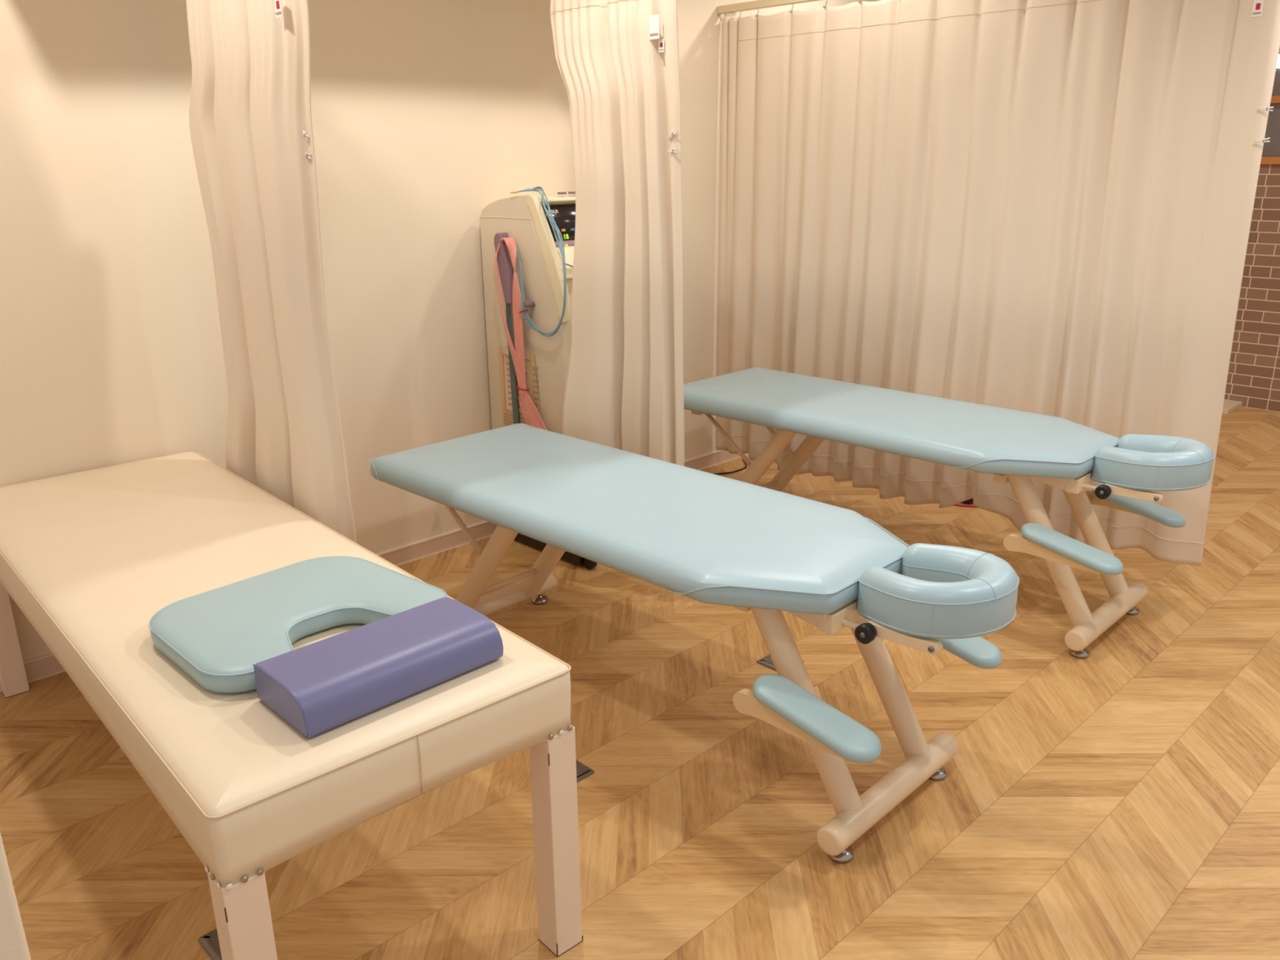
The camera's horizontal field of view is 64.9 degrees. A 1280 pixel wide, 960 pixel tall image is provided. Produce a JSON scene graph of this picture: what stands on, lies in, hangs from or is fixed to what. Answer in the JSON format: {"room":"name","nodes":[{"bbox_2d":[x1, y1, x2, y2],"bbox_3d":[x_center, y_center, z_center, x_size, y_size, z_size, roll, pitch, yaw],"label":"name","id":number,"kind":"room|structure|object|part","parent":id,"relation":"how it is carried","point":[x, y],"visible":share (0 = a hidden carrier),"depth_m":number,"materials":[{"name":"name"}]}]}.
{"room":"physical therapy clinic","nodes":[
{"label":"physical therapy clinic","id":0,"kind":"room"},
{"bbox_2d":[0,832,31,959],"bbox_3d":[-0.674,0.655,0.804,0.395,1.150,0.100,-17,24,-42],"label":"wall","id":1,"kind":"structure","parent":0,"point":[13,943],"depth_m":0.81,"materials":[{"name":"white paint"}]},
{"bbox_2d":[0,0,879,660],"bbox_3d":[-0.633,-1.046,3.702,8.850,2.620,0.120,-17,24,-42],"label":"wall","id":2,"kind":"structure","parent":0,"point":[427,114],"depth_m":3.23,"materials":[{"name":"white paint"}]},
{"bbox_2d":[0,449,746,689],"bbox_3d":[-0.603,0.195,4.022,8.770,0.060,0.009,-17,24,-42],"label":"baseboard","id":3,"kind":"structure","parent":2,"relation":"attached to","point":[37,668],"depth_m":3.84,"materials":[{"name":"beige wood"}]},
{"bbox_2d":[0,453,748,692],"bbox_3d":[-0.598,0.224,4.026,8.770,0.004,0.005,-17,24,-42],"label":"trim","id":4,"kind":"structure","parent":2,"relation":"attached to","point":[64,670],"depth_m":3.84,"materials":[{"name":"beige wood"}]},
{"bbox_2d":[716,0,821,17],"bbox_3d":[1.126,-1.768,3.545,0.030,0.046,2.250,-17,24,-42],"label":"rail","id":5,"kind":"object","parent":2,"relation":"attached to","point":[758,4],"visible":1,"depth_m":4.17,"materials":[{"name":"white plastic"}]},
{"bbox_2d":[715,0,1279,565],"bbox_3d":[1.119,-0.836,3.857,0.103,1.957,2.182,-17,24,-42],"label":"curtain","id":6,"kind":"object","parent":5,"relation":"hanging from","point":[1038,206],"visible":0.83,"depth_m":3.63,"materials":[{"name":"beige fabric"}]},
{"bbox_2d":[1253,137,1270,142],"bbox_3d":[1.853,-1.012,2.996,0.009,0.015,0.041,-14,22,-36],"label":"clip","id":7,"kind":"object","parent":6,"relation":"attached to","point":[1263,140],"visible":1,"depth_m":3.00,"materials":[{"name":"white plastic"}]},
{"bbox_2d":[1257,106,1273,111],"bbox_3d":[1.849,-1.096,2.973,0.009,0.013,0.041,-14,22,-36],"label":"clip","id":8,"kind":"object","parent":6,"relation":"attached to","point":[1263,108],"visible":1,"depth_m":2.97,"materials":[{"name":"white plastic"}]},
{"bbox_3d":[-0.466,-1.204,1.812,0.030,0.030,1.870,-17,24,-42],"label":"rail","id":9,"kind":"object","parent":2,"relation":"attached to","visible":0},
{"bbox_2d":[186,0,356,542],"bbox_3d":[-1.002,-0.431,2.648,0.090,1.900,0.864,-16,23,-39],"label":"curtain","id":10,"kind":"object","parent":9,"relation":"hanging from","point":[250,105],"visible":0.8,"depth_m":2.49,"materials":[{"name":"beige fabric"}]},
{"bbox_2d":[302,130,310,142],"bbox_3d":[-0.758,-0.782,2.280,0.009,0.030,0.038,-14,22,-35],"label":"clip","id":11,"kind":"object","parent":10,"relation":"attached to","point":[305,135],"visible":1,"depth_m":2.28,"materials":[{"name":"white plastic"}]},
{"bbox_2d":[304,152,311,159],"bbox_3d":[-0.759,-0.739,2.295,0.009,0.016,0.041,-14,22,-36],"label":"clip","id":12,"kind":"object","parent":10,"relation":"attached to","point":[305,153],"visible":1,"depth_m":2.29,"materials":[{"name":"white plastic"}]},
{"bbox_3d":[0.353,-1.456,2.572,0.030,0.030,1.870,-17,24,-42],"label":"rail","id":13,"kind":"object","parent":2,"relation":"attached to","visible":0},
{"bbox_2d":[549,0,684,551],"bbox_3d":[-0.118,-0.641,3.239,0.207,1.880,0.614,-17,24,-42],"label":"curtain","id":14,"kind":"object","parent":13,"relation":"hanging from","point":[618,60],"visible":0.82,"depth_m":3.17,"materials":[{"name":"beige fabric"}]},
{"bbox_2d":[649,32,657,35],"bbox_3d":[0.041,-1.295,2.924,0.001,0.006,0.034,-17,24,-42],"label":"print","id":15,"kind":"object","parent":14,"relation":"attached to","point":[651,33],"depth_m":2.92,"materials":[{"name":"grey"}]},
{"bbox_2d":[667,128,676,140],"bbox_3d":[0.096,-1.021,2.972,0.009,0.035,0.035,-13,22,-34],"label":"clip","id":16,"kind":"object","parent":14,"relation":"attached to","point":[672,135],"visible":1,"depth_m":2.97,"materials":[{"name":"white plastic"}]},
{"bbox_2d":[666,148,677,153],"bbox_3d":[0.096,-0.977,2.985,0.009,0.013,0.040,-17,24,-42],"label":"clip","id":17,"kind":"object","parent":14,"relation":"attached to","point":[673,149],"visible":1,"depth_m":2.98,"materials":[{"name":"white plastic"}]},
{"bbox_2d":[0,406,1279,959],"bbox_3d":[0.971,0.721,2.523,8.800,0.060,4.720,-17,24,-42],"label":"floor","id":18,"kind":"structure","parent":0,"point":[1121,801],"depth_m":2.34,"materials":[{"name":"brown wood"}]},
{"bbox_2d":[198,928,222,959],"bbox_3d":[-0.786,0.888,1.951,0.104,0.008,0.104,-17,24,-42],"label":"floor plate","id":19,"kind":"object","parent":18,"relation":"on","point":[209,941],"visible":0.29,"depth_m":1.93,"materials":[{"name":"metal"}]},
{"bbox_3d":[-0.787,0.886,1.950,0.068,0.001,0.068,-17,24,-42],"label":"lid","id":20,"kind":"part","parent":19,"relation":"part of","materials":[{"name":"metal"}]},
{"bbox_2d":[0,451,582,959],"bbox_3d":[-0.976,0.460,2.322,0.631,0.601,1.895,-16,23,-39],"label":"bed","id":21,"kind":"object","parent":18,"relation":"on","point":[88,557],"visible":0.86,"depth_m":1.77,"materials":[{"name":"beige leather"}]},
{"bbox_3d":[-1.793,0.380,2.814,0.061,0.470,0.061,-16,23,-39],"label":"leg","id":22,"kind":"part","parent":21,"relation":"part of","materials":[{"name":"beige paint"}]},
{"bbox_3d":[-0.577,0.784,1.513,0.061,0.470,0.061,-16,23,-39],"label":"leg","id":23,"kind":"part","parent":21,"relation":"part of","materials":[{"name":"beige paint"}]},
{"bbox_2d":[148,555,447,693],"bbox_3d":[-0.644,0.251,1.895,0.467,0.044,0.403,-17,24,-42],"label":"cushion","id":24,"kind":"object","parent":21,"relation":"on","point":[215,636],"visible":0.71,"depth_m":1.86,"materials":[{"name":"leather"}]},
{"bbox_2d":[252,596,503,737],"bbox_3d":[-0.431,0.301,1.690,0.370,0.068,0.178,-17,24,-42],"label":"bolster","id":25,"kind":"object","parent":21,"relation":"on","point":[322,686],"visible":1,"depth_m":1.63,"materials":[{"name":"leather"}]},
{"bbox_3d":[-0.156,0.665,1.869,0.061,0.470,0.061,-16,23,-39],"label":"leg","id":26,"kind":"part","parent":21,"relation":"part of","materials":[{"name":"beige paint"}]},
{"bbox_2d":[479,191,596,569],"bbox_3d":[-0.242,-0.396,3.782,0.477,1.325,0.553,-17,24,-42],"label":"machine","id":27,"kind":"object","parent":18,"relation":"on","point":[524,219],"visible":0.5,"depth_m":3.55,"materials":[{"name":"beige plastic"}]},
{"bbox_2d":[505,302,519,423],"bbox_3d":[-0.468,-0.409,3.694,0.008,0.508,0.043,-17,24,-42],"label":"cable","id":28,"kind":"object","parent":27,"relation":"hanging from","point":[508,321],"visible":0.8,"depth_m":3.70,"materials":[{"name":"rubber"}]},
{"bbox_2d":[497,346,541,426],"bbox_3d":[-0.444,-0.327,3.709,0.004,0.302,0.241,-17,24,-42],"label":"notice sheet","id":29,"kind":"object","parent":27,"relation":"attached to","point":[504,362],"visible":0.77,"depth_m":3.73,"materials":[{"name":"paper"}]},
{"bbox_2d":[494,237,546,430],"bbox_3d":[-0.386,-0.476,3.564,0.045,0.737,0.327,-17,24,-42],"label":"bundle","id":30,"kind":"object","parent":27,"relation":"hanging from","point":[517,354],"visible":0.92,"depth_m":3.61,"materials":[{"name":"fabric"}]},
{"bbox_3d":[-0.409,-0.408,3.669,0.018,1.220,0.468,-17,24,-42],"label":"panel","id":31,"kind":"part","parent":27,"relation":"part of","materials":[{"name":"beige plastic"}]},
{"bbox_2d":[510,186,573,336],"bbox_3d":[-0.321,-0.762,3.503,0.276,0.500,0.199,10,21,30],"label":"cable","id":32,"kind":"object","parent":27,"relation":"hanging from","point":[561,246],"visible":0.98,"depth_m":3.43,"materials":[{"name":"plastic"}]},
{"bbox_3d":[-0.203,-0.924,3.592,0.392,0.122,0.036,-17,24,-42],"label":"display panel","id":33,"kind":"part","parent":27,"relation":"part of","materials":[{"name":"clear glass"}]},
{"bbox_2d":[576,760,594,782],"bbox_3d":[-0.182,0.715,2.471,0.104,0.008,0.104,-17,24,-42],"label":"floor plate","id":34,"kind":"object","parent":18,"relation":"on","point":[583,771],"visible":0.19,"depth_m":2.46,"materials":[{"name":"metal"}]},
{"bbox_3d":[-0.182,0.713,2.470,0.068,0.001,0.068,-17,24,-42],"label":"lid","id":35,"kind":"part","parent":34,"relation":"part of","materials":[{"name":"metal"}]},
{"bbox_2d":[369,423,1019,862],"bbox_3d":[0.051,0.316,2.695,1.865,0.626,0.630,16,24,42],"label":"massage table","id":36,"kind":"object","parent":18,"relation":"on","point":[704,537],"visible":0.97,"depth_m":2.33,"materials":[{"name":"blue leather"}]},
{"bbox_3d":[-0.455,0.257,2.978,0.394,0.488,0.062,16,24,42],"label":"leg","id":37,"kind":"part","parent":36,"relation":"part of","materials":[{"name":"beige wood"}]},
{"bbox_3d":[-0.421,0.322,3.179,0.020,0.019,0.294,16,24,42],"label":"cross rod","id":38,"kind":"part","parent":36,"relation":"part of","materials":[{"name":"beige wood"}]},
{"bbox_3d":[-0.251,0.191,3.178,0.394,0.488,0.062,16,24,42],"label":"leg","id":39,"kind":"part","parent":36,"relation":"part of","materials":[{"name":"beige wood"}]},
{"bbox_2d":[369,423,907,614],"bbox_3d":[-0.054,0.050,2.715,1.579,0.075,0.611,16,24,42],"label":"cushion","id":40,"kind":"object","parent":36,"relation":"on","point":[704,537],"depth_m":2.48,"materials":[{"name":"blue leather"}]},
{"bbox_3d":[0.364,0.491,2.217,0.324,0.483,0.062,16,24,42],"label":"leg","id":41,"kind":"part","parent":36,"relation":"part of","materials":[{"name":"beige wood"}]},
{"bbox_3d":[0.440,0.304,2.135,0.110,0.015,0.015,16,24,42],"label":"slide rod","id":42,"kind":"part","parent":36,"relation":"part of","materials":[{"name":"beige wood"}]},
{"bbox_3d":[0.473,0.318,2.098,0.041,0.041,0.034,16,24,42],"label":"lock knob","id":43,"kind":"part","parent":36,"relation":"part of","materials":[{"name":"black plastic"}]},
{"bbox_3d":[0.569,0.425,2.418,0.324,0.483,0.062,16,24,42],"label":"leg","id":44,"kind":"part","parent":36,"relation":"part of","materials":[{"name":"beige wood"}]},
{"bbox_3d":[0.541,0.323,2.060,0.162,0.028,0.022,16,24,42],"label":"cradle arm","id":45,"kind":"part","parent":36,"relation":"part of"},
{"bbox_2d":[712,458,746,475],"bbox_3d":[0.408,-0.049,4.834,0.405,0.008,0.114,-17,24,-42],"label":"cable","id":46,"kind":"object","parent":18,"relation":"on","point":[744,468],"visible":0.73,"depth_m":4.80,"materials":[{"name":"black plastic"}]},
{"bbox_2d":[756,654,804,671],"bbox_3d":[0.418,0.539,2.998,0.104,0.008,0.104,-17,24,-42],"label":"floor plate","id":47,"kind":"object","parent":18,"relation":"on","point":[766,661],"visible":0.31,"depth_m":2.99,"materials":[{"name":"metal"}]},
{"bbox_3d":[0.418,0.537,2.997,0.068,0.001,0.068,-17,24,-42],"label":"lid","id":48,"kind":"part","parent":47,"relation":"part of","materials":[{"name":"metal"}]},
{"bbox_2d":[683,367,1214,657],"bbox_3d":[0.943,0.031,3.555,1.865,0.626,0.630,16,24,42],"label":"massage table","id":49,"kind":"object","parent":18,"relation":"on","point":[1018,447],"visible":0.9,"depth_m":3.19,"materials":[{"name":"blue leather"}]},
{"bbox_3d":[0.439,-0.029,3.840,0.394,0.488,0.062,16,24,42],"label":"leg","id":50,"kind":"part","parent":49,"relation":"part of","materials":[{"name":"beige wood"}]},
{"bbox_3d":[0.474,0.035,4.042,0.020,0.019,0.294,16,24,42],"label":"cross rod","id":51,"kind":"part","parent":49,"relation":"part of","materials":[{"name":"beige wood"}]},
{"bbox_3d":[0.644,-0.095,4.039,0.394,0.488,0.062,16,24,42],"label":"leg","id":52,"kind":"part","parent":49,"relation":"part of","materials":[{"name":"beige wood"}]},
{"bbox_3d":[0.788,-0.181,3.645,1.320,0.038,0.330,16,24,42],"label":"rail","id":53,"kind":"part","parent":49,"relation":"part of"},
{"bbox_2d":[683,367,1119,478],"bbox_3d":[0.839,-0.235,3.575,1.579,0.075,0.611,16,24,42],"label":"cushion","id":54,"kind":"object","parent":49,"relation":"on","point":[969,436],"depth_m":3.35,"materials":[{"name":"blue leather"}]},
{"bbox_3d":[0.817,-0.200,3.609,1.400,0.019,0.400,16,24,42],"label":"board","id":55,"kind":"part","parent":49,"relation":"part of","materials":[{"name":"beige wood"}]},
{"bbox_3d":[1.254,0.207,3.075,0.324,0.483,0.062,16,24,42],"label":"leg","id":56,"kind":"part","parent":49,"relation":"part of","materials":[{"name":"beige wood"}]},
{"bbox_3d":[1.330,0.020,2.992,0.110,0.015,0.015,16,24,42],"label":"slide rod","id":57,"kind":"part","parent":49,"relation":"part of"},
{"bbox_3d":[1.460,0.141,3.275,0.324,0.483,0.062,16,24,42],"label":"leg","id":58,"kind":"part","parent":49,"relation":"part of","materials":[{"name":"beige wood"}]},
{"bbox_3d":[1.363,0.033,2.955,0.041,0.041,0.034,16,24,42],"label":"lock knob","id":59,"kind":"part","parent":49,"relation":"part of","materials":[{"name":"black plastic"}]},
{"bbox_3d":[1.430,0.039,2.917,0.162,0.028,0.022,16,24,42],"label":"cradle arm","id":60,"kind":"part","parent":49,"relation":"part of"},
{"bbox_2d":[954,503,976,506],"bbox_3d":[1.416,0.091,4.359,0.316,0.009,0.138,2,18,10],"label":"cable","id":61,"kind":"object","parent":18,"relation":"on","point":[957,504],"visible":0.2,"depth_m":4.30,"materials":[{"name":"red plastic"}]},
{"bbox_2d":[962,498,973,504],"bbox_3d":[1.429,0.076,4.344,0.065,0.042,0.091,-17,24,-42],"label":"power adapter","id":62,"kind":"object","parent":18,"relation":"on","point":[971,500],"visible":0.12,"depth_m":4.32,"materials":[{"name":"black plastic"}]},
{"bbox_2d":[1224,164,1279,412],"bbox_3d":[4.165,-0.919,5.198,0.100,1.365,4.600,-17,24,-42],"label":"wall","id":63,"kind":"structure","parent":0,"point":[1253,380],"depth_m":5.77,"materials":[{"name":"brown brick"}]},
{"bbox_2d":[1222,399,1242,414],"bbox_3d":[3.155,-0.510,6.143,0.270,0.030,0.870,-17,24,-42],"label":"trim","id":64,"kind":"structure","parent":63,"relation":"attached to","point":[1229,406],"depth_m":5.85,"materials":[{"name":"white wood"}]},
{"bbox_2d":[1260,48,1279,164],"bbox_3d":[4.144,-2.164,4.792,0.120,1.255,4.600,-17,24,-42],"label":"window","id":65,"kind":"structure","parent":63,"relation":"in","point":[1271,150],"depth_m":5.55,"materials":[{"name":"orange wood"}]},
{"bbox_3d":[4.151,-1.586,4.977,0.120,0.040,4.600,-17,24,-42],"label":"sill","id":66,"kind":"part","parent":65,"relation":"part of","materials":[{"name":"orange wood"}]},
{"bbox_3d":[4.151,-1.890,4.884,0.090,0.037,4.600,-17,24,-42],"label":"rail","id":67,"kind":"part","parent":65,"relation":"part of","materials":[{"name":"orange wood"}]},
{"bbox_2d":[1275,50,1279,71],"bbox_3d":[3.466,-2.279,5.475,0.014,0.110,0.090,-17,24,-42],"label":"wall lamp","id":68,"kind":"object","parent":65,"relation":"attached to","point":[1278,58],"visible":0.2,"depth_m":5.46,"materials":[{"name":"white"}]},
{"bbox_3d":[3.463,-2.278,5.473,0.008,0.070,0.090,-17,24,-42],"label":"lamp shade","id":69,"kind":"part","parent":68,"relation":"part of","materials":[{"name":"white"}]}
]}

